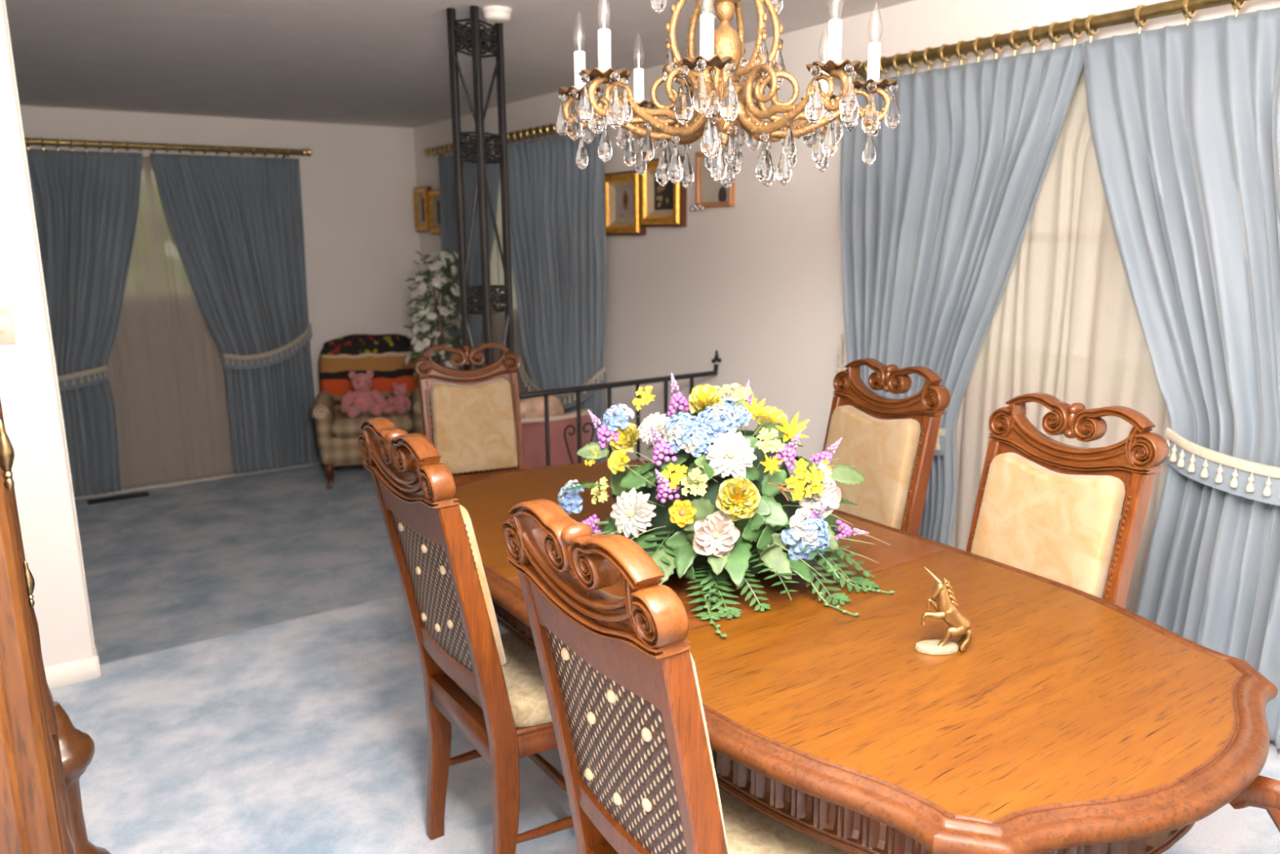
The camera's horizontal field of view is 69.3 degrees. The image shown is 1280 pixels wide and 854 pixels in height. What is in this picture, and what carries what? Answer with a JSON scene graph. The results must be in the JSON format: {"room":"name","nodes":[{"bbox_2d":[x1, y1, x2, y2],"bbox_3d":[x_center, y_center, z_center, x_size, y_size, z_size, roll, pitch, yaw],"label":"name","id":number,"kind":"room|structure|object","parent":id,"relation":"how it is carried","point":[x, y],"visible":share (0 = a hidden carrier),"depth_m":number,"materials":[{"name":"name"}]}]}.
{"room":"dining room","nodes":[
{"label":"dining room","id":0,"kind":"room"},
{"bbox_2d":[0,0,97,689],"bbox_3d":[-2.701,-0.013,2.678,1.739,2.794,0.129,-9,14,-34],"label":"wall","id":1,"kind":"structure","parent":0,"point":[28,397],"depth_m":3.10,"materials":[{"name":"paint"}]},
{"bbox_2d":[0,307,16,344],"bbox_3d":[-2.066,-0.324,2.991,0.072,0.116,0.013,-9,14,-34],"label":"light switch","id":2,"kind":"object","parent":1,"relation":"attached to","point":[7,336],"visible":1,"depth_m":3.00,"materials":[{"name":"plastic"}]},
{"bbox_2d":[2,0,101,677],"bbox_3d":[-1.985,-0.297,3.123,0.013,2.428,0.122,-9,14,-34],"label":"trim","id":3,"kind":"structure","parent":1,"relation":"attached to","point":[95,651],"depth_m":3.07,"materials":[{"name":"paint"}]},
{"bbox_2d":[19,105,424,453],"bbox_3d":[-3.836,-0.905,6.967,4.860,2.794,0.150,-9,14,-34],"label":"wall","id":4,"kind":"structure","parent":0,"point":[357,182],"depth_m":7.67,"materials":[{"name":"paint"}]},
{"bbox_2d":[24,137,312,159],"bbox_3d":[-3.673,-1.993,6.601,2.614,0.088,0.110,-9,14,-34],"label":"curtain rod","id":5,"kind":"object","parent":4,"relation":"attached to","point":[71,143],"visible":0.97,"depth_m":6.71,"materials":[{"name":"gold metal"}]},
{"bbox_2d":[26,148,142,497],"bbox_3d":[-4.119,-0.693,6.578,1.310,2.462,0.085,-8,14,-33],"label":"curtain","id":6,"kind":"object","parent":5,"relation":"hanging from","point":[86,204],"visible":0.59,"depth_m":6.64,"materials":[{"name":"fabric"}]},
{"bbox_2d":[57,364,108,391],"bbox_3d":[-4.197,-0.379,6.507,0.793,0.290,0.090,-7,14,-30],"label":"tieback","id":7,"kind":"object","parent":6,"relation":"attached to","point":[95,375],"visible":0.38,"depth_m":6.63,"materials":[{"name":"beige fabric"}]},
{"bbox_2d":[83,156,293,495],"bbox_3d":[-3.633,-0.769,7.002,1.801,2.459,0.027,-9,14,-34],"label":"sheer curtain","id":8,"kind":"object","parent":5,"relation":"hanging from","point":[166,372],"visible":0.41,"depth_m":7.06,"materials":[{"name":"beige fabric"}]},
{"bbox_2d":[150,153,319,474],"bbox_3d":[-3.111,-0.845,7.263,1.056,2.462,0.080,-9,14,-34],"label":"curtain","id":9,"kind":"object","parent":5,"relation":"hanging from","point":[236,225],"visible":0.98,"depth_m":7.27,"materials":[{"name":"blue fabric"}]},
{"bbox_2d":[222,323,312,369],"bbox_3d":[-2.930,-0.637,7.348,0.704,0.330,0.094,-10,15,-38],"label":"tieback","id":10,"kind":"object","parent":9,"relation":"attached to","point":[275,356],"visible":1,"depth_m":7.33,"materials":[{"name":"beige fabric"}]},
{"bbox_2d":[74,453,323,499],"bbox_3d":[-3.840,0.443,7.138,4.710,0.085,0.014,-9,14,-34],"label":"baseboard","id":11,"kind":"structure","parent":4,"relation":"attached to","point":[320,455],"depth_m":7.35,"materials":[{"name":"paint"}]},
{"bbox_2d":[74,463,417,664],"bbox_3d":[-2.673,0.919,5.518,4.710,0.200,4.110,-9,14,-34],"label":"floor","id":12,"kind":"structure","parent":0,"point":[174,566],"depth_m":5.64,"materials":[{"name":"blue carpet"}]},
{"bbox_2d":[86,491,149,504],"bbox_3d":[-3.887,0.528,6.902,0.400,0.016,0.100,-9,14,-34],"label":"floor vent","id":13,"kind":"object","parent":12,"relation":"in","point":[99,500],"visible":1,"depth_m":6.88,"materials":[{"name":"metal"}]},
{"bbox_2d":[311,386,423,488],"bbox_3d":[-2.147,-0.135,7.449,0.880,1.070,0.810,-4,12,-14],"label":"plaid armchair","id":14,"kind":"object","parent":12,"relation":"on","point":[338,433],"visible":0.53,"depth_m":7.11,"materials":[{"name":"fabric"}]},
{"bbox_2d":[340,370,386,417],"bbox_3d":[-2.151,-0.257,7.188,0.350,0.342,0.287,-5,13,-19],"label":"plush toy","id":15,"kind":"object","parent":14,"relation":"on","point":[362,401],"visible":1,"depth_m":7.18,"materials":[{"name":"pink fabric"}]},
{"bbox_2d":[318,333,420,411],"bbox_3d":[-2.223,-0.458,7.670,0.808,0.620,0.354,-4,12,-14],"label":"throw","id":16,"kind":"object","parent":14,"relation":"on","point":[384,355],"visible":0.81,"depth_m":7.53,"materials":[{"name":"multicoloured fabric"}]},
{"bbox_2d":[331,404,413,438],"bbox_3d":[-2.122,-0.053,7.373,0.600,0.150,0.620,-4,12,-14],"label":"seat cushion","id":17,"kind":"object","parent":14,"relation":"on","point":[343,426],"depth_m":7.12,"materials":[{"name":"fabric"}]},
{"bbox_2d":[382,382,411,414],"bbox_3d":[-1.909,-0.223,7.285,0.236,0.231,0.193,3,12,15],"label":"plush toy","id":18,"kind":"object","parent":14,"relation":"on","point":[401,403],"visible":0.97,"depth_m":7.28,"materials":[{"name":"pink fabric"}]},
{"bbox_2d":[404,247,463,380],"bbox_3d":[-1.578,-0.460,7.144,0.448,1.813,0.520,-10,15,-38],"label":"flowering tree","id":19,"kind":"object","parent":12,"relation":"on","point":[438,281],"visible":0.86,"depth_m":6.97,"materials":[{"name":"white plant"}]},
{"bbox_2d":[446,5,515,369],"bbox_3d":[-0.660,-0.320,4.058,0.135,2.794,0.215,4,13,21],"label":"column","id":20,"kind":"structure","parent":12,"relation":"on","point":[495,38],"depth_m":3.86,"materials":[{"name":"black metal"}]},
{"bbox_2d":[520,408,594,469],"bbox_3d":[-0.611,0.320,5.654,0.714,0.891,0.652,-9,14,-34],"label":"tub chair","id":21,"kind":"object","parent":12,"relation":"on","point":[533,429],"visible":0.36,"depth_m":5.30,"materials":[{"name":"fabric"}]},
{"bbox_2d":[520,395,564,418],"bbox_3d":[-0.626,0.010,5.730,0.400,0.400,0.136,-12,16,-43],"label":"cushion","id":22,"kind":"object","parent":21,"relation":"on","point":[533,407],"visible":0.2,"depth_m":5.64,"materials":[{"name":"beige fabric"}]},
{"bbox_2d":[4,0,915,128],"bbox_3d":[-1.214,-1.542,2.812,5.010,0.120,9.620,-9,14,-34],"label":"ceiling","id":23,"kind":"structure","parent":0,"point":[375,63],"depth_m":4.49,"materials":[{"name":"paint"}]},
{"bbox_2d":[481,5,511,22],"bbox_3d":[-0.574,-1.655,3.725,0.120,0.045,0.120,-9,14,-34],"label":"ceiling light","id":24,"kind":"object","parent":23,"relation":"attached to","point":[492,14],"visible":1,"depth_m":3.69,"materials":[{"name":"white glass"}]},
{"bbox_2d":[555,0,900,188],"bbox_3d":[0.180,-0.912,1.952,0.689,0.782,0.693,7,14,32],"label":"chandelier","id":25,"kind":"object","parent":23,"relation":"hanging from","point":[717,85],"visible":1,"depth_m":1.93,"materials":[{"name":"gold metal"}]},
{"bbox_2d":[49,593,1279,853],"bbox_3d":[0.381,1.448,1.999,3.730,0.564,5.210,-9,14,-34],"label":"floor","id":26,"kind":"structure","parent":0,"point":[307,735],"depth_m":2.79,"materials":[{"name":"blue carpet"}]},
{"bbox_2d":[0,399,111,853],"bbox_3d":[-1.164,0.334,1.375,0.612,1.900,1.534,-9,14,-34],"label":"china cabinet","id":27,"kind":"object","parent":26,"relation":"on","point":[43,757],"visible":1,"depth_m":0.95,"materials":[{"name":"brown wood"}]},
{"bbox_2d":[358,417,573,853],"bbox_3d":[-0.298,0.528,2.260,0.589,1.150,0.505,-8,14,-33],"label":"dining chair","id":28,"kind":"object","parent":26,"relation":"on","point":[484,682],"visible":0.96,"depth_m":2.08,"materials":[{"name":"brown wood"}]},
{"bbox_2d":[457,503,506,666],"bbox_3d":[-0.442,0.323,2.117,0.123,0.380,0.352,-8,14,-33],"label":"cushion","id":29,"kind":"object","parent":28,"relation":"on","point":[464,656],"depth_m":2.00,"materials":[{"name":"beige fabric"}]},
{"bbox_2d":[457,631,551,727],"bbox_3d":[-0.230,0.601,2.322,0.410,0.071,0.423,-8,14,-33],"label":"seat cushion","id":30,"kind":"object","parent":28,"relation":"on","point":[529,707],"depth_m":2.16,"materials":[{"name":"beige fabric"}]},
{"bbox_2d":[413,342,524,486],"bbox_3d":[-0.621,0.244,3.737,0.485,1.104,0.566,-5,13,-22],"label":"dining chair","id":31,"kind":"object","parent":26,"relation":"on","point":[472,417],"visible":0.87,"depth_m":3.83,"materials":[{"name":"wood"},{"name":"upholstery fabric"}]},
{"bbox_2d":[430,377,517,473],"bbox_3d":[-0.687,-0.005,3.841,0.338,0.365,0.118,-5,13,-22],"label":"cushion","id":32,"kind":"object","parent":31,"relation":"on","point":[473,421],"depth_m":3.82,"materials":[{"name":"beige fabric"}]},
{"bbox_2d":[519,350,721,466],"bbox_3d":[-0.061,0.132,4.614,1.195,0.944,0.034,-9,14,-34],"label":"iron railing","id":33,"kind":"object","parent":26,"relation":"on","point":[578,389],"visible":0.32,"depth_m":4.46,"materials":[{"name":"black metal"}]},
{"bbox_2d":[502,498,850,853],"bbox_3d":[0.136,0.663,1.602,0.589,1.150,0.505,-8,14,-33],"label":"dining chair","id":34,"kind":"object","parent":26,"relation":"on","point":[619,673],"visible":0.99,"depth_m":1.38,"materials":[{"name":"brown wood"}]},
{"bbox_2d":[689,652,728,853],"bbox_3d":[-0.009,0.457,1.461,0.123,0.380,0.352,-8,14,-33],"label":"cushion","id":35,"kind":"object","parent":34,"relation":"on","point":[693,663],"depth_m":1.33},
{"bbox_2d":[717,784,850,853],"bbox_3d":[0.205,0.736,1.664,0.410,0.071,0.423,-8,14,-33],"label":"seat cushion","id":36,"kind":"object","parent":34,"relation":"on","point":[748,830],"depth_m":1.61,"materials":[{"name":"beige fabric"}]},
{"bbox_2d":[454,459,1277,853],"bbox_3d":[0.229,0.696,2.371,1.135,0.746,2.311,-9,14,-34],"label":"dining table","id":37,"kind":"object","parent":26,"relation":"on","point":[1070,720],"visible":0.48,"depth_m":1.60,"materials":[{"name":"brown wood"}]},
{"bbox_2d":[557,372,894,637],"bbox_3d":[0.192,0.117,2.200,0.767,0.463,0.805,-12,17,-44],"label":"flower arrangement","id":38,"kind":"object","parent":37,"relation":"on","point":[722,501],"visible":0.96,"depth_m":2.08,"materials":[{"name":"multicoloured plant"}]},
{"bbox_2d":[915,566,972,654],"bbox_3d":[0.587,0.350,1.784,0.106,0.172,0.049,-1,12,-5],"label":"figurine","id":39,"kind":"object","parent":37,"relation":"on","point":[945,606],"visible":1,"depth_m":1.78,"materials":[{"name":"gold metal"}]},
{"bbox_2d":[821,358,951,535],"bbox_3d":[0.561,0.391,2.878,0.589,1.150,0.505,-7,14,-30],"label":"dining chair","id":40,"kind":"object","parent":26,"relation":"on","point":[891,442],"visible":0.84,"depth_m":2.83,"materials":[{"name":"wood"},{"name":"upholstery fabric"}]},
{"bbox_2d":[824,404,920,529],"bbox_3d":[0.707,0.145,2.916,0.123,0.380,0.352,-7,14,-30],"label":"cushion","id":41,"kind":"object","parent":40,"relation":"on","point":[882,443],"depth_m":2.85,"materials":[{"name":"beige fabric"}]},
{"bbox_2d":[965,392,1168,608],"bbox_3d":[0.826,0.527,2.221,0.589,1.150,0.505,-7,14,-29],"label":"dining chair","id":42,"kind":"object","parent":26,"relation":"on","point":[1046,507],"visible":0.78,"depth_m":2.19,"materials":[{"name":"wood"},{"name":"upholstery fabric"}]},
{"bbox_2d":[970,452,1125,598],"bbox_3d":[0.973,0.282,2.257,0.123,0.380,0.352,-7,14,-29],"label":"cushion","id":43,"kind":"object","parent":42,"relation":"on","point":[1060,519],"depth_m":2.21,"materials":[{"name":"beige fabric"}]},
{"bbox_2d":[1228,774,1279,831],"bbox_3d":[0.991,0.747,1.169,0.536,1.150,0.706,-9,14,-34],"label":"armchair","id":44,"kind":"object","parent":26,"relation":"on","point":[1264,793],"visible":0.64,"depth_m":1.51,"materials":[{"name":"brown wood"}]},
{"bbox_2d":[413,0,1279,479],"bbox_3d":[0.795,-0.417,4.462,0.150,2.794,9.320,-9,14,-34],"label":"wall","id":45,"kind":"structure","parent":0,"point":[782,318],"depth_m":4.54,"materials":[{"name":"paint"}]},
{"bbox_2d":[413,186,431,232],"bbox_3d":[-1.842,-1.843,7.862,0.055,0.374,0.294,-9,14,-34],"label":"framed picture","id":46,"kind":"object","parent":45,"relation":"attached to","point":[421,207],"visible":0.92,"depth_m":7.88,"materials":[{"name":"gold metal"}]},
{"bbox_2d":[421,198,425,221],"bbox_3d":[-1.826,-1.845,7.873,0.011,0.196,0.116,-9,14,-34],"label":"picture","id":47,"kind":"object","parent":46,"relation":"attached to","point":[423,219],"depth_m":7.90},
{"bbox_2d":[428,188,440,235],"bbox_3d":[-1.649,-1.762,7.593,0.055,0.364,0.314,-9,14,-34],"label":"framed picture","id":48,"kind":"object","parent":45,"relation":"attached to","point":[433,194],"visible":0.52,"depth_m":7.65,"materials":[{"name":"gold metal"}]},
{"bbox_2d":[436,200,439,223],"bbox_3d":[-1.632,-1.765,7.604,0.011,0.186,0.136,-9,14,-34],"label":"picture","id":49,"kind":"object","parent":48,"relation":"attached to","point":[437,202],"depth_m":7.64},
{"bbox_2d":[423,122,557,158],"bbox_3d":[-0.913,-1.948,6.281,0.110,0.088,2.684,-9,14,-34],"label":"curtain rod","id":50,"kind":"object","parent":45,"relation":"attached to","point":[549,127],"visible":0.41,"depth_m":6.05,"materials":[{"name":"gold metal"}]},
{"bbox_2d":[437,151,500,368],"bbox_3d":[-1.257,-0.827,7.081,0.081,2.452,1.110,-9,14,-34],"label":"curtain","id":51,"kind":"object","parent":50,"relation":"hanging from","point":[448,226],"visible":0.27,"depth_m":7.03,"materials":[{"name":"fabric"}]},
{"bbox_2d":[478,174,606,462],"bbox_3d":[-0.835,-0.719,6.619,0.022,2.444,2.151,-9,14,-34],"label":"sheer curtain","id":52,"kind":"object","parent":50,"relation":"hanging from","point":[496,270],"visible":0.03,"depth_m":6.79,"materials":[{"name":"beige fabric"}]},
{"bbox_2d":[506,133,606,462],"bbox_3d":[-0.572,-0.628,6.110,0.092,2.452,1.301,-9,14,-34],"label":"curtain","id":53,"kind":"object","parent":50,"relation":"hanging from","point":[557,207],"visible":0.58,"depth_m":5.90,"materials":[{"name":"blue fabric"}]},
{"bbox_2d":[517,355,606,408],"bbox_3d":[-0.554,-0.282,6.035,0.102,0.333,1.012,-10,15,-37],"label":"tieback","id":54,"kind":"object","parent":53,"relation":"attached to","point":[568,402],"visible":0.64,"depth_m":5.85,"materials":[{"name":"fabric"}]},
{"bbox_2d":[604,170,646,235],"bbox_3d":[-0.097,-1.301,5.401,0.055,0.359,0.384,-9,14,-34],"label":"framed picture","id":55,"kind":"object","parent":45,"relation":"attached to","point":[622,189],"visible":0.98,"depth_m":5.40,"materials":[{"name":"gold metal"}]},
{"bbox_2d":[640,155,687,226],"bbox_3d":[0.122,-1.284,5.081,0.055,0.364,0.374,-9,14,-34],"label":"framed picture","id":56,"kind":"object","parent":45,"relation":"attached to","point":[665,206],"visible":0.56,"depth_m":5.10,"materials":[{"name":"gold metal"}]},
{"bbox_2d":[653,177,673,209],"bbox_3d":[0.138,-1.287,5.092,0.011,0.186,0.196,-9,14,-34],"label":"picture","id":57,"kind":"object","parent":56,"relation":"attached to","point":[663,196],"depth_m":5.10},
{"bbox_2d":[689,151,734,211],"bbox_3d":[0.365,-1.260,4.738,0.042,0.300,0.323,-9,14,-34],"label":"framed picture","id":58,"kind":"object","parent":45,"relation":"attached to","point":[709,193],"visible":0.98,"depth_m":4.78,"materials":[{"name":"wood"}]},
{"bbox_2d":[832,0,1249,81],"bbox_3d":[1.478,-1.256,2.898,0.110,0.088,2.424,-9,14,-34],"label":"curtain rod","id":59,"kind":"object","parent":45,"relation":"attached to","point":[1143,12],"visible":0.82,"depth_m":3.04,"materials":[{"name":"gold metal"}]},
{"bbox_2d":[840,43,1084,545],"bbox_3d":[1.153,-0.296,3.635,0.088,2.112,1.081,-9,14,-34],"label":"curtain","id":60,"kind":"object","parent":59,"relation":"hanging from","point":[933,229],"visible":0.59,"depth_m":3.54,"materials":[{"name":"blue fabric"}]},
{"bbox_2d":[835,333,945,455],"bbox_3d":[0.996,-0.140,3.786,0.088,0.433,0.599,-7,14,-29],"label":"tieback","id":61,"kind":"object","parent":60,"relation":"attached to","point":[940,442],"visible":0.16,"depth_m":3.59,"materials":[{"name":"fabric"}]},
{"bbox_2d":[950,63,1170,613],"bbox_3d":[1.534,-0.199,3.229,0.024,2.104,1.923,-9,14,-34],"label":"sheer curtain","id":62,"kind":"object","parent":59,"relation":"hanging from","point":[1065,326],"visible":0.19,"depth_m":3.22,"materials":[{"name":"beige fabric"}]},
{"bbox_2d":[1082,7,1279,748],"bbox_3d":[1.779,-0.112,2.722,0.094,2.107,1.204,-9,14,-34],"label":"curtain","id":63,"kind":"object","parent":59,"relation":"hanging from","point":[1184,119],"visible":0.84,"depth_m":2.78,"materials":[{"name":"fabric"}]},
{"bbox_2d":[1164,426,1279,505],"bbox_3d":[1.829,0.075,2.590,0.100,0.295,0.712,-9,15,-36],"label":"tieback","id":64,"kind":"object","parent":63,"relation":"attached to","point":[1254,481],"visible":0.95,"depth_m":2.72,"materials":[{"name":"fabric"}]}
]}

